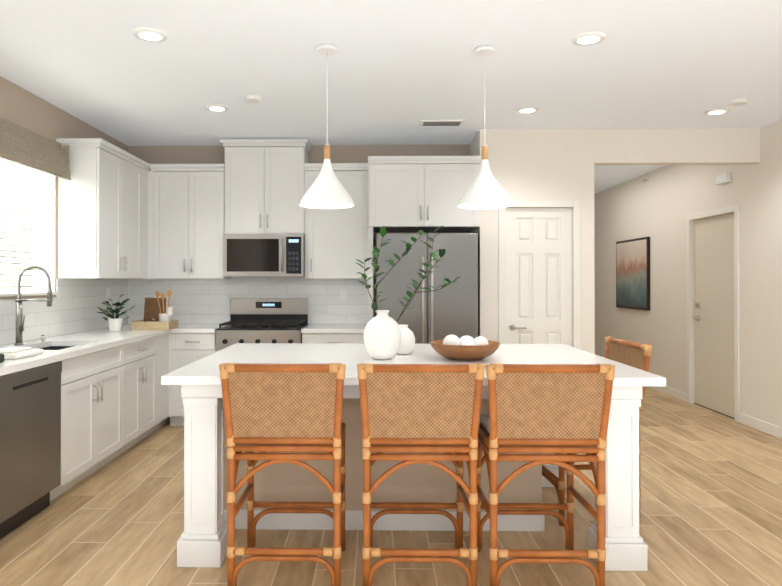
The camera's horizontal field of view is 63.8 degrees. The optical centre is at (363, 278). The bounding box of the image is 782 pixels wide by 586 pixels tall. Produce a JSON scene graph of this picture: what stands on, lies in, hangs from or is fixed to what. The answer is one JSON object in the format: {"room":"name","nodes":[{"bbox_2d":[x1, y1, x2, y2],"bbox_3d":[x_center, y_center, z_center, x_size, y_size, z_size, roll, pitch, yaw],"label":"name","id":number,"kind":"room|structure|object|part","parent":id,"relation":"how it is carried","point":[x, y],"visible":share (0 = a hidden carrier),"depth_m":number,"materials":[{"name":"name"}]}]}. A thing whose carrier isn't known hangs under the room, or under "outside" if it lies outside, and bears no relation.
{"room":"kitchen","nodes":[
{"label":"kitchen","id":0,"kind":"room"},
{"bbox_2d":[0,76,127,345],"bbox_3d":[-2.609,-0.016,0.741,0.160,2.750,11.720,0,0,1],"label":"wall","id":1,"kind":"structure","parent":0,"point":[20,106],"depth_m":4.83,"materials":[{"name":"beige paint"}]},
{"bbox_2d":[0,117,70,296],"bbox_3d":[-2.481,-0.476,4.278,0.282,1.205,1.434,0,0,1],"label":"window","id":2,"kind":"structure","parent":1,"relation":"in","point":[45,159],"depth_m":4.62,"materials":[{"name":"white glass"}]},
{"bbox_3d":[-2.530,-0.428,4.307,0.183,1.110,1.370,0,0,1],"label":"frame","id":3,"kind":"part","parent":2,"relation":"part of","materials":[{"name":"white paint"}]},
{"bbox_2d":[0,117,70,180],"bbox_3d":[-2.400,-0.930,4.279,0.120,0.296,1.434,0,0,1],"label":"roman shade","id":4,"kind":"object","parent":2,"relation":"attached to","point":[21,145],"depth_m":4.50,"materials":[{"name":"fabric"}]},
{"bbox_2d":[0,279,127,345],"bbox_3d":[-2.459,0.191,4.309,0.008,0.530,4.262,0,0,1],"label":"backsplash","id":5,"kind":"structure","parent":1,"relation":"attached to","point":[76,303],"depth_m":5.17,"materials":[{"name":"tile"}]},
{"bbox_2d":[106,288,109,299],"bbox_3d":[-2.421,0.147,5.947,0.008,0.115,0.070,0,0,1],"label":"electrical outlet","id":6,"kind":"object","parent":5,"relation":"attached to","point":[107,293],"visible":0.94,"depth_m":5.93,"materials":[{"name":"white plastic"}]},
{"bbox_2d":[58,142,139,278],"bbox_3d":[-2.275,-0.538,5.490,0.329,1.080,0.924,0,0,1],"label":"upper cabinet","id":7,"kind":"object","parent":1,"relation":"attached to","point":[122,214],"depth_m":5.04,"materials":[{"name":"white wood"}]},
{"bbox_2d":[140,162,155,278],"bbox_3d":[-2.238,-0.535,6.017,0.384,1.080,0.241,0,0,1],"label":"upper cabinet","id":8,"kind":"object","parent":1,"relation":"attached to","point":[147,171],"depth_m":6.10,"materials":[{"name":"white wood"}]},
{"bbox_2d":[60,352,103,383],"bbox_3d":[-1.927,0.587,4.296,0.012,0.179,0.644,0,0,1],"label":"drawer front","id":9,"kind":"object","parent":0,"relation":"attached to","point":[94,362],"depth_m":4.08,"materials":[{"name":"white wood"}]},
{"bbox_2d":[128,145,469,317],"bbox_3d":[-0.608,0.012,6.490,3.630,2.750,0.150,0,0,1],"label":"wall","id":10,"kind":"structure","parent":0,"point":[216,154],"depth_m":6.42,"materials":[{"name":"beige paint"}]},
{"bbox_2d":[156,166,231,278],"bbox_3d":[-1.734,-0.534,6.267,0.768,1.080,0.321,0,0,1],"label":"upper cabinet","id":11,"kind":"object","parent":10,"relation":"attached to","point":[189,199],"depth_m":6.11,"materials":[{"name":"white wood"}]},
{"bbox_2d":[128,277,367,323],"bbox_3d":[-1.184,0.222,6.420,2.480,0.570,0.008,0,0,1],"label":"backsplash","id":12,"kind":"structure","parent":10,"relation":"attached to","point":[200,301],"depth_m":6.42,"materials":[{"name":"tile"}]},
{"bbox_2d":[166,289,172,299],"bbox_3d":[-1.984,0.169,6.427,0.070,0.115,0.008,0,0,1],"label":"electrical outlet","id":13,"kind":"object","parent":12,"relation":"attached to","point":[171,297],"visible":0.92,"depth_m":6.42,"materials":[{"name":"white plastic"}]},
{"bbox_2d":[340,289,346,300],"bbox_3d":[-0.204,0.169,6.394,0.070,0.115,0.008,0,0,1],"label":"electrical outlet","id":14,"kind":"object","parent":12,"relation":"attached to","point":[343,294],"visible":1,"depth_m":6.39,"materials":[{"name":"white plastic"}]},
{"bbox_2d":[224,142,307,233],"bbox_3d":[-0.957,-0.871,6.249,0.781,0.877,0.333,0,0,1],"label":"upper cabinet","id":15,"kind":"object","parent":10,"relation":"attached to","point":[264,181],"depth_m":6.09,"materials":[{"name":"white wood"}]},
{"bbox_2d":[223,234,304,276],"bbox_3d":[-0.958,-0.221,6.195,0.772,0.414,0.434,0,0,1],"label":"microwave","id":16,"kind":"object","parent":15,"relation":"attached to","point":[263,255],"visible":0.98,"depth_m":6.02,"materials":[{"name":"silver metal"}]},
{"bbox_2d":[304,166,367,278],"bbox_3d":[-0.257,-0.534,6.240,0.615,1.080,0.321,0,0,1],"label":"upper cabinet","id":17,"kind":"object","parent":10,"relation":"attached to","point":[334,238],"depth_m":6.09,"materials":[{"name":"white wood"}]},
{"bbox_2d":[368,158,480,231],"bbox_3d":[0.562,-0.773,6.060,1.026,0.604,0.669,0,0,1],"label":"upper cabinet","id":18,"kind":"object","parent":10,"relation":"attached to","point":[405,194],"depth_m":5.73,"materials":[{"name":"white wood"}]},
{"bbox_2d":[0,387,781,585],"bbox_3d":[0.537,1.400,2.916,6.650,0.060,16.200,0,0,1],"label":"floor","id":19,"kind":"structure","parent":0,"point":[711,498],"depth_m":3.37,"materials":[{"name":"brown wood"}]},
{"bbox_2d":[0,361,61,538],"bbox_3d":[-2.128,0.935,3.473,0.600,0.875,0.662,0,0,1],"label":"dishwasher","id":20,"kind":"object","parent":19,"relation":"on","point":[30,439],"visible":0.92,"depth_m":3.45,"materials":[{"name":"black"}]},
{"bbox_2d":[50,376,103,499],"bbox_3d":[-2.118,1.047,4.297,0.410,0.660,0.660,0,0,1],"label":"base cabinet","id":21,"kind":"object","parent":19,"relation":"on","point":[82,402],"depth_m":4.08,"materials":[{"name":"white wood"}]},
{"bbox_2d":[100,336,155,464],"bbox_3d":[-2.128,0.941,5.047,0.639,0.879,0.839,0,0,1],"label":"base cabinet","id":22,"kind":"object","parent":19,"relation":"on","point":[117,398],"depth_m":4.86,"materials":[{"name":"white wood"}]},
{"bbox_2d":[0,324,179,375],"bbox_3d":[-2.128,0.477,4.366,0.651,0.040,4.131,0,0,1],"label":"countertop","id":23,"kind":"structure","parent":22,"relation":"on","point":[56,348],"depth_m":4.55,"materials":[{"name":"white stone"}]},
{"bbox_2d":[0,354,3,362],"bbox_3d":[-2.012,0.426,3.278,0.180,0.049,0.180,0,0,1],"label":"sponge caddy","id":24,"kind":"object","parent":23,"relation":"on","point":[1,358],"visible":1,"depth_m":3.34,"materials":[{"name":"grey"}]},
{"bbox_2d":[0,347,43,358],"bbox_3d":[-2.035,0.430,3.638,0.220,0.044,0.300,0,0,1],"label":"cloth","id":25,"kind":"object","parent":23,"relation":"on","point":[14,352],"visible":1,"depth_m":3.60,"materials":[{"name":"white fabric"}]},
{"bbox_2d":[14,265,52,344],"bbox_3d":[-2.262,0.183,4.316,0.262,0.546,0.085,0,0,1],"label":"faucet","id":26,"kind":"object","parent":23,"relation":"on","point":[20,324],"visible":1,"depth_m":4.29,"materials":[{"name":"silver metal"}]},
{"bbox_2d":[39,346,73,349],"bbox_3d":[-2.118,0.592,4.299,0.394,0.189,0.644,0,0,1],"label":"sink basin","id":27,"kind":"object","parent":23,"relation":"in","point":[40,347],"depth_m":4.61,"materials":[{"name":"grey"}]},
{"bbox_2d":[97,294,134,330],"bbox_3d":[-2.170,0.299,5.506,0.351,0.324,0.338,0,0,1],"label":"potted plant","id":28,"kind":"object","parent":23,"relation":"on","point":[115,324],"visible":1,"depth_m":5.46,"materials":[{"name":"green plant"}]},
{"bbox_2d":[131,289,177,329],"bbox_3d":[-1.906,0.281,5.758,0.340,0.363,0.302,0,0,1],"label":"basket tray","id":29,"kind":"object","parent":23,"relation":"on","point":[157,316],"visible":1,"depth_m":5.75,"materials":[{"name":"brown wood"}]},
{"bbox_2d":[156,332,171,429],"bbox_3d":[-2.106,0.944,5.615,0.663,0.879,0.406,0,0,1],"label":"base cabinet","id":30,"kind":"object","parent":19,"relation":"on","point":[164,341],"depth_m":5.65,"materials":[{"name":"white wood"}]},
{"bbox_2d":[172,332,214,425],"bbox_3d":[-1.584,0.946,6.107,0.451,0.879,0.639,0,0,1],"label":"base cabinet","id":31,"kind":"object","parent":19,"relation":"on","point":[187,347],"depth_m":5.79,"materials":[{"name":"white wood"}]},
{"bbox_2d":[172,324,227,331],"bbox_3d":[-1.564,0.485,6.095,0.412,0.040,0.651,0,0,1],"label":"countertop","id":32,"kind":"structure","parent":31,"relation":"on","point":[183,327],"depth_m":5.80,"materials":[{"name":"white stone"}]},
{"bbox_2d":[215,298,307,351],"bbox_3d":[-0.961,0.792,6.041,0.782,1.185,0.692,0,0,1],"label":"range","id":33,"kind":"object","parent":19,"relation":"on","point":[268,320],"visible":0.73,"depth_m":6.18,"materials":[{"name":"silver metal"}]},
{"bbox_2d":[219,363,345,585],"bbox_3d":[-0.343,0.868,2.932,0.545,1.005,0.524,0,0,1],"label":"stool","id":34,"kind":"object","parent":19,"relation":"on","point":[268,407],"visible":1,"depth_m":2.72,"materials":[{"name":"wicker"}]},
{"bbox_2d":[301,332,363,343],"bbox_3d":[-0.257,0.946,6.082,0.609,0.879,0.639,0,0,1],"label":"base cabinet","id":35,"kind":"object","parent":19,"relation":"on","point":[307,337],"depth_m":5.77,"materials":[{"name":"white wood"}]},
{"bbox_2d":[301,324,366,331],"bbox_3d":[-0.257,0.485,6.071,0.610,0.040,0.651,0,0,1],"label":"countertop","id":36,"kind":"structure","parent":35,"relation":"on","point":[310,327],"depth_m":5.80,"materials":[{"name":"white stone"}]},
{"bbox_2d":[368,227,372,321],"bbox_3d":[0.073,0.458,6.074,0.045,1.854,0.647,0,0,1],"label":"end panel","id":37,"kind":"object","parent":19,"relation":"on","point":[370,270],"visible":0.36,"depth_m":5.75,"materials":[{"name":"white wood"}]},
{"bbox_2d":[177,387,646,570],"bbox_3d":[0.225,0.934,3.664,2.244,0.879,1.424,0,0,1],"label":"kitchen island","id":38,"kind":"object","parent":19,"relation":"on","point":[202,541],"depth_m":3.40,"materials":[{"name":"wood"}]},
{"bbox_2d":[161,343,665,386],"bbox_3d":[0.235,0.473,3.626,2.300,0.040,1.540,0,0,1],"label":"island countertop","id":39,"kind":"structure","parent":38,"relation":"on","point":[204,372],"depth_m":3.50,"materials":[{"name":"white stone"}]},
{"bbox_2d":[397,325,414,354],"bbox_3d":[0.239,0.366,3.757,0.144,0.174,0.144,0,0,1],"label":"vase","id":40,"kind":"object","parent":39,"relation":"on","point":[407,345],"visible":0.69,"depth_m":3.70,"materials":[{"name":"white ceramic"}]},
{"bbox_2d":[355,226,459,359],"bbox_3d":[0.252,0.077,3.528,0.605,0.751,0.214,0,0,1],"label":"vase","id":41,"kind":"object","parent":39,"relation":"on","point":[382,335],"visible":1,"depth_m":3.50,"materials":[{"name":"white ceramic"}]},
{"bbox_2d":[430,335,500,359],"bbox_3d":[0.573,0.384,3.541,0.394,0.135,0.394,0,0,1],"label":"bowl","id":42,"kind":"object","parent":39,"relation":"on","point":[466,347],"visible":1,"depth_m":3.43,"materials":[{"name":"brown wood"}]},
{"bbox_2d":[357,363,484,585],"bbox_3d":[0.250,0.868,2.921,0.545,1.005,0.524,0,0,1],"label":"stool","id":43,"kind":"object","parent":19,"relation":"on","point":[420,408],"visible":0.98,"depth_m":2.71,"materials":[{"name":"wicker"}]},
{"bbox_2d":[377,233,477,343],"bbox_3d":[0.578,0.491,5.950,0.904,1.787,0.821,0,0,1],"label":"refrigerator","id":44,"kind":"object","parent":19,"relation":"on","point":[442,313],"visible":0.4,"depth_m":5.61,"materials":[{"name":"grey metal"}]},
{"bbox_2d":[477,363,614,585],"bbox_3d":[0.802,0.868,2.911,0.545,1.005,0.524,0,0,1],"label":"stool","id":45,"kind":"object","parent":19,"relation":"on","point":[557,410],"visible":0.98,"depth_m":2.70,"materials":[{"name":"wicker"}]},
{"bbox_2d":[542,337,651,525],"bbox_3d":[1.335,0.872,3.736,0.524,1.005,0.545,0,0,-3],"label":"stool","id":46,"kind":"object","parent":19,"relation":"on","point":[633,354],"visible":0.15,"depth_m":3.58,"materials":[{"name":"wicker"}]},
{"bbox_2d":[0,0,781,193],"bbox_3d":[0.537,-1.420,2.930,6.650,0.080,16.200,0,0,1],"label":"ceiling","id":47,"kind":"structure","parent":0,"point":[399,71],"depth_m":4.07,"materials":[{"name":"white paint"}]},
{"bbox_2d":[133,28,167,41],"bbox_3d":[-1.201,-1.371,3.542,0.190,0.012,0.190,0,0,1],"label":"recessed light","id":48,"kind":"object","parent":47,"relation":"in","point":[147,34],"visible":0.94,"depth_m":3.52,"materials":[{"name":"white"}]},
{"bbox_2d":[205,104,228,111],"bbox_3d":[-1.175,-1.364,5.032,0.190,0.012,0.190,0,0,1],"label":"recessed light","id":49,"kind":"object","parent":47,"relation":"in","point":[216,107],"visible":0.98,"depth_m":5.00,"materials":[{"name":"white"}]},
{"bbox_2d":[244,95,260,103],"bbox_3d":[-0.839,-1.356,4.755,0.132,0.030,0.132,0,0,1],"label":"smoke detector","id":50,"kind":"object","parent":47,"relation":"attached to","point":[253,99],"visible":1,"depth_m":4.72,"materials":[{"name":"white plastic"}]},
{"bbox_2d":[300,44,353,208],"bbox_3d":[-0.215,-0.903,3.721,0.324,0.944,0.324,0,0,1],"label":"pendant lamp","id":51,"kind":"object","parent":47,"relation":"hanging from","point":[326,190],"visible":1,"depth_m":3.67,"materials":[{"name":"white"}]},
{"bbox_2d":[419,120,464,125],"bbox_3d":[0.686,-1.359,5.497,0.380,0.016,0.170,0,0,1],"label":"ceiling vent","id":52,"kind":"object","parent":47,"relation":"in","point":[441,122],"visible":1,"depth_m":5.46,"materials":[{"name":"white metal"}]},
{"bbox_2d":[457,46,512,208],"bbox_3d":[0.725,-0.903,3.744,0.324,0.944,0.324,0,0,1],"label":"pendant lamp","id":53,"kind":"object","parent":47,"relation":"hanging from","point":[485,190],"visible":1,"depth_m":3.69,"materials":[{"name":"white"}]},
{"bbox_2d":[515,106,538,112],"bbox_3d":[1.330,-1.364,5.085,0.190,0.012,0.190,0,0,1],"label":"recessed light","id":54,"kind":"object","parent":47,"relation":"in","point":[528,109],"visible":0.98,"depth_m":5.05,"materials":[{"name":"white"}]},
{"bbox_2d":[571,32,605,45],"bbox_3d":[1.290,-1.371,3.596,0.190,0.012,0.190,0,0,1],"label":"recessed light","id":55,"kind":"object","parent":47,"relation":"in","point":[585,38],"visible":0.94,"depth_m":3.57,"materials":[{"name":"white"}]},
{"bbox_2d":[704,108,729,114],"bbox_3d":[2.896,-1.363,5.141,0.190,0.012,0.190,0,0,1],"label":"recessed light","id":56,"kind":"object","parent":47,"relation":"in","point":[717,111],"visible":0.98,"depth_m":5.11,"materials":[{"name":"white"}]},
{"bbox_2d":[728,98,747,106],"bbox_3d":[2.887,-1.356,4.837,0.132,0.030,0.132,0,0,1],"label":"smoke detector","id":57,"kind":"object","parent":47,"relation":"attached to","point":[738,102],"visible":1,"depth_m":4.80,"materials":[{"name":"white plastic"}]},
{"bbox_2d":[470,139,473,232],"bbox_3d":[1.153,0.010,6.127,0.150,2.750,0.510,0,0,1],"label":"wall","id":58,"kind":"structure","parent":0,"point":[472,143],"depth_m":6.20,"materials":[{"name":"beige paint"}]},
{"bbox_2d":[474,129,577,346],"bbox_3d":[1.522,0.009,5.805,0.900,2.750,0.120,0,0,1],"label":"wall","id":59,"kind":"structure","parent":0,"point":[541,164],"depth_m":5.75,"materials":[{"name":"beige paint"}]},
{"bbox_2d":[505,208,571,346],"bbox_3d":[1.611,0.364,5.762,0.616,2.023,0.090,0,0,1],"label":"pantry door","id":60,"kind":"structure","parent":59,"relation":"in","point":[538,275],"depth_m":5.77,"materials":[{"name":"white paint"}]},
{"bbox_2d":[498,200,579,348],"bbox_3d":[1.609,0.335,5.734,0.744,2.097,0.016,0,0,1],"label":"door frame","id":61,"kind":"structure","parent":59,"relation":"attached to","point":[575,204],"depth_m":5.73,"materials":[{"name":"white paint"}]},
{"bbox_2d":[578,129,594,353],"bbox_3d":[2.089,0.021,8.265,0.143,2.750,5.060,0,0,1],"label":"wall","id":62,"kind":"structure","parent":0,"point":[585,137],"depth_m":5.74,"materials":[{"name":"beige paint"}]},
{"bbox_2d":[594,128,759,164],"bbox_3d":[2.865,-1.211,5.787,1.500,0.310,0.120,0,0,1],"label":"header beam","id":63,"kind":"structure","parent":0,"point":[729,146],"depth_m":5.73,"materials":[{"name":"beige paint"}]},
{"bbox_2d":[594,120,781,427],"bbox_3d":[3.641,-0.005,2.841,0.160,2.750,16.150,0,0,1],"label":"wall","id":64,"kind":"structure","parent":0,"point":[660,205],"depth_m":6.99,"materials":[{"name":"beige paint"}]},
{"bbox_2d":[616,237,649,309],"bbox_3d":[3.647,-0.058,8.512,0.033,0.940,1.050,0,0,1],"label":"picture frame","id":65,"kind":"object","parent":64,"relation":"attached to","point":[648,271],"visible":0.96,"depth_m":7.99,"materials":[{"name":"black wood"}]},
{"bbox_2d":[616,239,646,307],"bbox_3d":[3.628,-0.058,8.512,0.002,0.880,0.990,0,0,1],"label":"framed canvas","id":66,"kind":"object","parent":65,"relation":"attached to","point":[631,257],"visible":1,"depth_m":8.45},
{"bbox_2d":[646,386,686,401],"bbox_3d":[3.666,1.351,8.892,0.013,0.095,3.735,0,0,1],"label":"baseboard","id":67,"kind":"structure","parent":64,"relation":"attached to","point":[680,395],"depth_m":7.39,"materials":[{"name":"white paint"}]},
{"bbox_2d":[686,204,739,421],"bbox_3d":[3.621,0.339,6.530,0.016,2.097,0.994,0,0,1],"label":"door frame","id":68,"kind":"structure","parent":64,"relation":"attached to","point":[724,210],"depth_m":6.09,"materials":[{"name":"white paint"}]},
{"bbox_2d":[693,213,734,418],"bbox_3d":[3.661,0.372,6.527,0.095,2.031,0.866,0,0,1],"label":"door","id":69,"kind":"structure","parent":64,"relation":"in","point":[714,319],"depth_m":6.53,"materials":[{"name":"beige paint"}]},
{"bbox_2d":[716,172,730,184],"bbox_3d":[3.601,-0.996,6.272,0.044,0.095,0.200,0,0,1],"label":"door chime","id":70,"kind":"object","parent":64,"relation":"attached to","point":[723,178],"visible":1,"depth_m":6.23,"materials":[{"name":"white plastic"}]},
{"bbox_2d":[739,413,781,438],"bbox_3d":[3.592,1.332,4.893,0.013,0.095,2.265,0,0,1],"label":"baseboard","id":71,"kind":"structure","parent":64,"relation":"attached to","point":[763,426],"depth_m":5.67,"materials":[{"name":"white paint"}]},
{"label":"outside","id":72,"kind":"structure","parent":0,"visible":0},
{"bbox_2d":[0,159,34,287],"bbox_3d":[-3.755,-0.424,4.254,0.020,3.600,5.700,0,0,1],"label":"window blind","id":73,"kind":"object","parent":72,"point":[16,234],"depth_m":6.67,"materials":[{"name":"white plastic"}]}
]}

